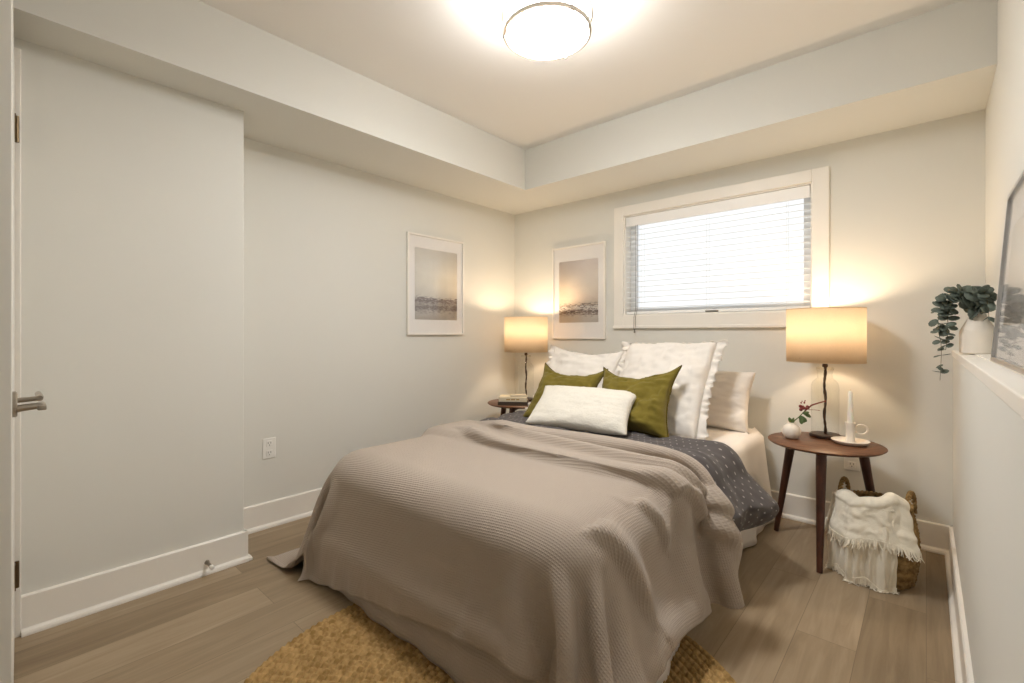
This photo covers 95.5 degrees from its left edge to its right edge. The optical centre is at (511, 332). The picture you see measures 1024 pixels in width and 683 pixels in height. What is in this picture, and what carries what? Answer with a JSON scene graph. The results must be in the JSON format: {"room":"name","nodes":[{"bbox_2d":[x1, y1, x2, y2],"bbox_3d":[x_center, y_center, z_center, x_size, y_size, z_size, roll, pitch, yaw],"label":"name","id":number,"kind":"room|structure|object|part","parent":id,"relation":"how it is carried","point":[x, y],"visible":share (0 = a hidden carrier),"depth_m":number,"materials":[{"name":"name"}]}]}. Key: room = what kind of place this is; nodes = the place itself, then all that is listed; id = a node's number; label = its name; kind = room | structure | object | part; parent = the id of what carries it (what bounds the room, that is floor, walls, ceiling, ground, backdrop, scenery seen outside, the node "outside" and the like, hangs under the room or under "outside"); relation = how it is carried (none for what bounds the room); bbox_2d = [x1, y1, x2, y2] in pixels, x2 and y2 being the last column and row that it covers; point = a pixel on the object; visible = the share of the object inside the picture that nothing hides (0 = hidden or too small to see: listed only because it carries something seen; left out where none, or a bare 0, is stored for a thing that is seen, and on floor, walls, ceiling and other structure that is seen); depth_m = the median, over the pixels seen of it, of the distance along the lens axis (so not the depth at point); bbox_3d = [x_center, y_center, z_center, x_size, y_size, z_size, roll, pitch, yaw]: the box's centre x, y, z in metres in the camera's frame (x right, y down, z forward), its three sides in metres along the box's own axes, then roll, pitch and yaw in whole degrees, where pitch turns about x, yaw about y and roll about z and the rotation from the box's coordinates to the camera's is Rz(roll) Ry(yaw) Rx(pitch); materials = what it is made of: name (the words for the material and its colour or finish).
{"room":"bedroom","nodes":[
{"label":"bedroom","id":0,"kind":"room"},
{"bbox_2d":[14,37,514,594],"bbox_3d":[-1.448,-0.011,2.443,0.476,2.222,4.822,0,0,42],"label":"wall","id":1,"kind":"structure","parent":0,"point":[196,292],"depth_m":2.11,"materials":[{"name":"beige paint"}]},
{"bbox_2d":[14,47,20,637],"bbox_3d":[-2.108,0.035,1.346,0.038,2.130,0.945,0,0,42],"label":"trim","id":2,"kind":"structure","parent":1,"relation":"attached to","point":[17,52],"depth_m":1.68,"materials":[{"name":"white paint"}]},
{"bbox_2d":[0,0,46,682],"bbox_3d":[-1.496,0.081,1.414,0.760,2.022,0.098,0,0,43],"label":"door","id":3,"kind":"structure","parent":1,"relation":"in","point":[9,121],"depth_m":1.14,"materials":[{"name":"white paint"}]},
{"bbox_3d":[-1.287,0.183,1.244,0.127,0.041,0.057,0,0,43],"label":"handle","id":4,"kind":"part","parent":3,"relation":"part of","materials":[{"name":"silver metal"}]},
{"bbox_2d":[21,488,321,637],"bbox_3d":[-0.873,1.028,2.952,0.356,0.143,3.097,0,0,42],"label":"baseboard","id":5,"kind":"structure","parent":1,"relation":"attached to","point":[49,607],"depth_m":1.97,"materials":[{"name":"white paint"}]},
{"bbox_2d":[204,560,214,569],"bbox_3d":[-1.365,1.048,2.100,0.076,0.022,0.022,0,0,42],"label":"door stop","id":6,"kind":"object","parent":1,"relation":"attached to","point":[207,562],"visible":1,"depth_m":2.09,"materials":[{"name":"silver metal"}]},
{"bbox_2d":[262,437,275,458],"bbox_3d":[-1.380,0.655,2.644,0.009,0.116,0.072,0,0,42],"label":"wall outlet","id":7,"kind":"object","parent":1,"relation":"attached to","point":[268,444],"visible":1,"depth_m":2.64,"materials":[{"name":"white plastic"}]},
{"bbox_2d":[266,450,272,456],"bbox_3d":[-1.379,0.682,2.643,0.003,0.034,0.034,0,0,42],"label":"socket","id":8,"kind":"object","parent":7,"relation":"attached to","point":[269,453],"depth_m":2.64,"materials":[{"name":"white plastic"}]},
{"bbox_2d":[266,440,272,446],"bbox_3d":[-1.379,0.628,2.643,0.003,0.034,0.034,0,0,42],"label":"socket","id":9,"kind":"object","parent":7,"relation":"attached to","point":[269,443],"depth_m":2.64,"materials":[{"name":"white plastic"}]},
{"bbox_2d":[406,231,463,334],"bbox_3d":[-0.572,-0.357,3.540,0.022,0.742,0.545,0,0,42],"label":"framed art","id":10,"kind":"object","parent":1,"relation":"attached to","point":[434,265],"visible":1,"depth_m":3.52,"materials":[{"name":"white paper"}]},
{"bbox_2d":[415,247,456,319],"bbox_3d":[-0.572,-0.364,3.539,0.001,0.528,0.407,0,0,42],"label":"print","id":11,"kind":"object","parent":10,"relation":"attached to","point":[435,267],"depth_m":3.53},
{"bbox_2d":[14,516,954,682],"bbox_3d":[-0.680,1.130,1.792,4.600,0.060,4.872,0,0,42],"label":"floor","id":12,"kind":"structure","parent":0,"point":[796,623],"depth_m":1.73,"materials":[{"name":"brown wood"}]},
{"bbox_2d":[244,603,735,682],"bbox_3d":[-0.068,1.091,1.342,1.613,0.017,1.614,0,0,42],"label":"round rug","id":13,"kind":"object","parent":12,"relation":"on","point":[347,646],"visible":0.17,"depth_m":1.55,"materials":[{"name":"wicker"}]},
{"bbox_2d":[488,399,530,415],"bbox_3d":[0.049,0.825,3.687,0.503,0.551,0.530,0,0,22],"label":"bedside table","id":14,"kind":"object","parent":12,"relation":"on","point":[494,403],"visible":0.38,"depth_m":3.52,"materials":[{"name":"brown wood"}]},
{"bbox_3d":[-0.087,0.832,3.864,0.045,0.536,0.126,0,0,-36],"label":"leg","id":15,"kind":"part","parent":14,"relation":"part of","materials":[{"name":"brown wood"}]},
{"bbox_2d":[498,399,528,405],"bbox_3d":[0.012,0.536,3.599,0.235,0.026,0.165,0,0,2],"label":"book","id":16,"kind":"object","parent":14,"relation":"on","point":[527,402],"visible":0.65,"depth_m":3.52,"materials":[{"name":"brown paper"}]},
{"bbox_2d":[499,395,527,401],"bbox_3d":[0.012,0.506,3.606,0.215,0.034,0.150,0,0,5],"label":"book","id":17,"kind":"object","parent":16,"relation":"on","point":[502,398],"visible":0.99,"depth_m":3.53,"materials":[{"name":"beige paper"}]},
{"bbox_2d":[510,394,526,396],"bbox_3d":[0.047,0.483,3.601,0.125,0.012,0.090,0,0,-4],"label":"book","id":18,"kind":"object","parent":17,"relation":"on","point":[511,395],"visible":1,"depth_m":3.56,"materials":[{"name":"beige paper"}]},
{"bbox_2d":[504,316,547,401],"bbox_3d":[0.114,0.210,3.789,0.356,0.678,0.356,0,0,2],"label":"table lamp","id":19,"kind":"object","parent":14,"relation":"on","point":[522,334],"visible":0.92,"depth_m":3.64,"materials":[{"name":"beige fabric"}]},
{"bbox_3d":[0.115,0.343,3.788,0.019,0.378,0.017,0,0,-25],"label":"stem","id":20,"kind":"part","parent":19,"relation":"part of","materials":[{"name":"brown metal"}]},
{"bbox_3d":[0.114,0.012,3.789,0.352,0.278,0.352,0,0,2],"label":"lamp shade","id":21,"kind":"part","parent":19,"relation":"part of","materials":[{"name":"fabric"}]},
{"bbox_2d":[656,426,774,682],"bbox_3d":[0.388,0.833,2.437,1.448,0.529,2.045,0,0,42],"label":"bed","id":22,"kind":"object","parent":12,"relation":"on","point":[750,448],"visible":0.16,"depth_m":2.58,"materials":[{"name":"white fabric"}]},
{"bbox_2d":[267,420,744,682],"bbox_3d":[-0.145,0.771,1.990,1.924,0.640,1.000,0,0,42],"label":"coverlet","id":23,"kind":"object","parent":22,"relation":"on","point":[501,551],"visible":1,"depth_m":1.57,"materials":[{"name":"beige fabric"}]},
{"bbox_2d":[525,344,627,410],"bbox_3d":[0.428,0.339,3.158,0.670,0.506,0.334,0,0,41],"label":"euro sham","id":24,"kind":"object","parent":22,"relation":"on","point":[561,361],"visible":0.43,"depth_m":3.14,"materials":[{"name":"white fabric"}]},
{"bbox_2d":[480,410,778,531],"bbox_3d":[0.368,0.706,2.461,1.756,0.385,0.843,0,0,42],"label":"duvet","id":25,"kind":"object","parent":22,"relation":"on","point":[753,506],"visible":0.2,"depth_m":2.07,"materials":[{"name":"grey fabric"}]},
{"bbox_2d":[523,362,607,416],"bbox_3d":[0.322,0.385,2.914,0.481,0.372,0.274,0,0,37],"label":"cushion","id":26,"kind":"object","parent":25,"relation":"on","point":[550,377],"visible":0.45,"depth_m":2.92,"materials":[{"name":"green fabric"}]},
{"bbox_2d":[525,385,635,435],"bbox_3d":[0.393,0.422,2.613,0.593,0.221,0.266,0,0,30],"label":"lumbar cushion","id":27,"kind":"object","parent":25,"relation":"on","point":[590,409],"visible":0.98,"depth_m":2.54,"materials":[{"name":"white fabric"}]},
{"bbox_2d":[602,365,681,437],"bbox_3d":[0.673,0.375,2.612,0.520,0.402,0.264,0,0,42],"label":"cushion","id":28,"kind":"object","parent":25,"relation":"on","point":[648,413],"visible":0.7,"depth_m":2.50,"materials":[{"name":"green fabric"}]},
{"bbox_2d":[617,340,727,439],"bbox_3d":[0.877,0.317,2.781,0.691,0.557,0.391,0,0,42],"label":"euro sham","id":29,"kind":"object","parent":22,"relation":"on","point":[687,415],"visible":0.58,"depth_m":2.65,"materials":[{"name":"white fabric"}]},
{"bbox_3d":[0.341,0.690,2.479,1.320,0.230,2.045,0,0,42],"label":"mattress","id":30,"kind":"part","parent":22,"relation":"part of","materials":[{"name":"beige fabric"}]},
{"bbox_2d":[706,371,755,433],"bbox_3d":[1.151,0.399,2.938,0.212,0.361,0.687,0,0,-43],"label":"pillow","id":31,"kind":"object","parent":22,"relation":"on","point":[728,406],"visible":0.34,"depth_m":2.74,"materials":[{"name":"white fabric"}]},
{"bbox_2d":[768,432,887,573],"bbox_3d":[1.563,0.825,2.334,0.503,0.551,0.530,0,0,42],"label":"bedside table","id":32,"kind":"object","parent":12,"relation":"on","point":[823,448],"visible":0.85,"depth_m":2.23,"materials":[{"name":"brown wood"}]},
{"bbox_3d":[1.496,0.832,2.546,0.045,0.536,0.126,0,0,-16],"label":"leg","id":33,"kind":"part","parent":32,"relation":"part of","materials":[{"name":"brown wood"}]},
{"bbox_2d":[782,422,800,438],"bbox_3d":[1.457,0.507,2.425,0.086,0.084,0.086,0,0,42],"label":"bud vase","id":34,"kind":"object","parent":32,"relation":"on","point":[789,430],"visible":1,"depth_m":2.40,"materials":[{"name":"white ceramic"}]},
{"bbox_2d":[788,400,825,423],"bbox_3d":[1.520,0.411,2.398,0.168,0.140,0.044,0,0,27],"label":"sprig","id":35,"kind":"object","parent":34,"relation":"on","point":[802,419],"visible":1,"depth_m":2.40,"materials":[{"name":"green plant"}]},
{"bbox_3d":[1.439,0.832,2.174,0.045,0.536,0.126,0,0,42],"label":"leg","id":36,"kind":"part","parent":32,"relation":"part of","materials":[{"name":"brown wood"}]},
{"bbox_2d":[786,307,866,439],"bbox_3d":[1.654,0.210,2.458,0.356,0.678,0.356,0,0,42],"label":"table lamp","id":37,"kind":"object","parent":32,"relation":"on","point":[824,336],"visible":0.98,"depth_m":2.32,"materials":[{"name":"beige fabric"}]},
{"bbox_3d":[1.654,0.343,2.457,0.019,0.378,0.017,0,0,15],"label":"stem","id":38,"kind":"part","parent":37,"relation":"part of","materials":[{"name":"brown metal"}]},
{"bbox_3d":[1.654,0.012,2.458,0.352,0.278,0.352,0,0,42],"label":"lamp shade","id":39,"kind":"part","parent":37,"relation":"part of","materials":[{"name":"fabric"}]},
{"bbox_2d":[831,421,870,445],"bbox_3d":[1.677,0.495,2.304,0.160,0.107,0.160,0,0,42],"label":"candlestick","id":40,"kind":"object","parent":32,"relation":"on","point":[849,440],"visible":0.98,"depth_m":2.29,"materials":[{"name":"white ceramic"}]},
{"bbox_2d":[847,389,852,422],"bbox_3d":[1.677,0.369,2.304,0.025,0.184,0.025,0,0,42],"label":"candle","id":41,"kind":"object","parent":40,"relation":"in","point":[850,394],"visible":0.93,"depth_m":2.30,"materials":[{"name":"beige wax"}]},
{"bbox_2d":[845,421,855,442],"bbox_3d":[1.677,0.492,2.304,0.045,0.100,0.045,0,0,42],"label":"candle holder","id":42,"kind":"object","parent":40,"relation":"on","point":[850,427],"depth_m":2.29,"materials":[{"name":"white ceramic"}]},
{"bbox_3d":[1.721,0.476,2.293,0.064,0.054,0.008,0,0,14],"label":"ring handle","id":43,"kind":"part","parent":40,"relation":"part of","materials":[{"name":"white ceramic"}]},
{"bbox_3d":[1.788,0.832,2.311,0.126,0.536,0.045,0,0,14],"label":"leg","id":44,"kind":"part","parent":32,"relation":"part of","materials":[{"name":"brown wood"}]},
{"bbox_2d":[837,476,920,589],"bbox_3d":[1.658,0.890,2.119,0.311,0.411,0.312,0,0,9],"label":"basket","id":45,"kind":"object","parent":12,"relation":"on","point":[907,571],"visible":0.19,"depth_m":1.99,"materials":[{"name":"brown wicker"}]},
{"bbox_3d":[1.584,0.741,2.219,0.121,0.111,0.021,0,0,-36],"label":"handle","id":46,"kind":"part","parent":45,"relation":"part of","materials":[{"name":"brown wicker"}]},
{"bbox_2d":[825,489,924,594],"bbox_3d":[1.546,0.894,2.044,0.205,0.414,0.379,0,0,-29],"label":"throw blanket","id":47,"kind":"object","parent":45,"relation":"on","point":[865,537],"visible":1,"depth_m":2.00,"materials":[{"name":"beige fabric"}]},
{"bbox_3d":[1.731,0.741,2.019,0.121,0.111,0.021,0,0,-36],"label":"handle","id":48,"kind":"part","parent":45,"relation":"part of","materials":[{"name":"brown wicker"}]},
{"bbox_2d":[13,0,996,214],"bbox_3d":[-0.375,-1.232,1.521,3.105,0.321,4.672,0,0,42],"label":"soffit","id":49,"kind":"structure","parent":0,"point":[940,63],"depth_m":2.34,"materials":[{"name":"beige paint"}]},
{"bbox_2d":[198,0,960,149],"bbox_3d":[-0.680,-1.423,1.792,4.600,0.100,4.872,0,0,42],"label":"ceiling","id":50,"kind":"structure","parent":0,"point":[452,57],"depth_m":2.21,"materials":[{"name":"paint"}]},
{"bbox_2d":[502,0,593,60],"bbox_3d":[0.141,-1.274,1.857,0.364,0.198,0.364,0,0,42],"label":"ceiling light","id":51,"kind":"object","parent":50,"relation":"attached to","point":[537,30],"visible":1,"depth_m":1.80,"materials":[{"name":"white glass"}]},
{"bbox_3d":[-0.032,-1.276,1.862,0.012,0.191,0.012,0,0,42],"label":"post","id":52,"kind":"part","parent":51,"relation":"part of","materials":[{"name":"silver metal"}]},
{"bbox_3d":[0.141,-1.267,1.857,0.322,0.152,0.322,0,0,42],"label":"glass","id":53,"kind":"part","parent":51,"relation":"part of","materials":[{"name":"white glass"}]},
{"bbox_2d":[515,109,984,525],"bbox_3d":[1.304,-0.011,3.187,3.494,2.222,0.150,0,0,42],"label":"wall","id":54,"kind":"structure","parent":0,"point":[907,204],"depth_m":2.52,"materials":[{"name":"beige paint"}]},
{"bbox_2d":[552,241,605,338],"bbox_3d":[0.533,-0.332,3.757,0.505,0.757,0.022,0,0,42],"label":"framed art","id":55,"kind":"object","parent":54,"relation":"attached to","point":[578,271],"visible":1,"depth_m":3.75,"materials":[{"name":"white paper"}]},
{"bbox_2d":[559,258,597,322],"bbox_3d":[0.533,-0.337,3.757,0.373,0.503,0.001,0,0,42],"label":"print","id":56,"kind":"object","parent":55,"relation":"attached to","point":[578,277],"depth_m":3.75},
{"bbox_2d":[613,166,829,328],"bbox_3d":[1.336,-0.490,3.140,1.374,0.912,0.177,0,0,42],"label":"window","id":57,"kind":"structure","parent":54,"relation":"in","point":[818,178],"depth_m":2.97,"materials":[{"name":"white paint"}]},
{"bbox_2d":[626,185,810,332],"bbox_3d":[1.301,-0.432,3.106,1.178,0.864,0.100,0,0,42],"label":"window blind","id":58,"kind":"object","parent":57,"relation":"attached to","point":[801,192],"visible":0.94,"depth_m":3.03,"materials":[{"name":"white plastic"}]},
{"bbox_3d":[0.907,-0.399,3.418,0.015,0.798,0.042,0,0,42],"label":"pull cord","id":59,"kind":"part","parent":58,"relation":"part of","materials":[{"name":"white fabric"}]},
{"bbox_3d":[0.966,-0.486,3.436,0.008,0.663,0.053,0,0,42],"label":"ladder cord","id":60,"kind":"part","parent":58,"relation":"part of","materials":[{"name":"white fabric"}]},
{"bbox_3d":[1.317,-0.486,3.124,0.008,0.663,0.053,0,0,42],"label":"ladder cord","id":61,"kind":"part","parent":58,"relation":"part of","materials":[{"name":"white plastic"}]},
{"bbox_3d":[1.317,-0.149,3.124,1.178,0.020,0.052,0,0,42],"label":"rail","id":62,"kind":"part","parent":58,"relation":"part of","materials":[{"name":"white plastic"}]},
{"bbox_3d":[1.667,-0.486,2.812,0.008,0.663,0.053,0,0,42],"label":"ladder cord","id":63,"kind":"part","parent":58,"relation":"part of","materials":[{"name":"white fabric"}]},
{"bbox_3d":[1.366,-0.501,3.179,1.186,0.753,0.050,0,0,42],"label":"frame","id":64,"kind":"part","parent":57,"relation":"part of","materials":[{"name":"white plastic"}]},
{"bbox_2d":[844,457,859,470],"bbox_3d":[1.878,0.700,2.569,0.072,0.116,0.009,0,0,42],"label":"wall outlet","id":65,"kind":"object","parent":54,"relation":"attached to","point":[850,463],"visible":0.59,"depth_m":2.57,"materials":[{"name":"white plastic"}]},
{"bbox_2d":[848,461,855,467],"bbox_3d":[1.877,0.727,2.568,0.034,0.034,0.003,0,0,42],"label":"socket","id":66,"kind":"object","parent":65,"relation":"attached to","point":[851,464],"depth_m":2.57,"materials":[{"name":"white plastic"}]},
{"bbox_2d":[771,490,952,554],"bbox_3d":[1.094,1.028,3.254,2.892,0.143,0.030,0,0,42],"label":"baseboard","id":67,"kind":"structure","parent":54,"relation":"attached to","point":[934,537],"depth_m":2.64,"materials":[{"name":"white paint"}]},
{"bbox_2d":[953,0,1023,682],"bbox_3d":[0.867,-0.137,0.448,0.502,2.473,4.722,0,0,42],"label":"wall","id":68,"kind":"structure","parent":0,"point":[988,435],"depth_m":1.27,"materials":[{"name":"beige paint"}]},
{"bbox_2d":[945,526,973,682],"bbox_3d":[0.635,1.028,0.588,0.030,0.143,4.622,0,0,42],"label":"baseboard","id":69,"kind":"structure","parent":68,"relation":"attached to","point":[963,671],"depth_m":1.66,"materials":[{"name":"white paint"}]},
{"bbox_2d":[952,350,1023,418],"bbox_3d":[0.687,0.099,0.541,0.115,0.034,4.622,0,0,42],"label":"ledge","id":70,"kind":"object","parent":68,"relation":"attached to","point":[1007,384],"depth_m":0.94,"materials":[{"name":"white paint"}]},
{"bbox_2d":[959,310,993,353],"bbox_3d":[1.858,-0.013,1.854,0.110,0.190,0.110,0,0,42],"label":"bottle vase","id":71,"kind":"object","parent":70,"relation":"on","point":[975,335],"visible":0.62,"depth_m":1.82,"materials":[{"name":"white ceramic"}]},
{"bbox_2d":[928,284,996,375],"bbox_3d":[1.804,-0.001,1.866,0.201,0.393,0.151,0,0,42],"label":"eucalyptus spray","id":72,"kind":"object","parent":71,"relation":"in","point":[970,298],"visible":0.98,"depth_m":1.87,"materials":[{"name":"green plant"}]},
{"bbox_2d":[990,170,1023,374],"bbox_3d":[1.138,-0.154,1.029,0.054,0.470,0.800,0,0,42],"label":"framed art","id":73,"kind":"object","parent":70,"relation":"on","point":[1007,350],"visible":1,"depth_m":1.20,"materials":[{"name":"grey paper"}]},
{"bbox_2d":[1003,214,1023,324],"bbox_3d":[1.138,-0.154,1.029,0.002,0.266,0.596,5,4,42],"label":"print","id":74,"kind":"object","parent":73,"relation":"attached to","point":[1014,303],"depth_m":1.14}
]}

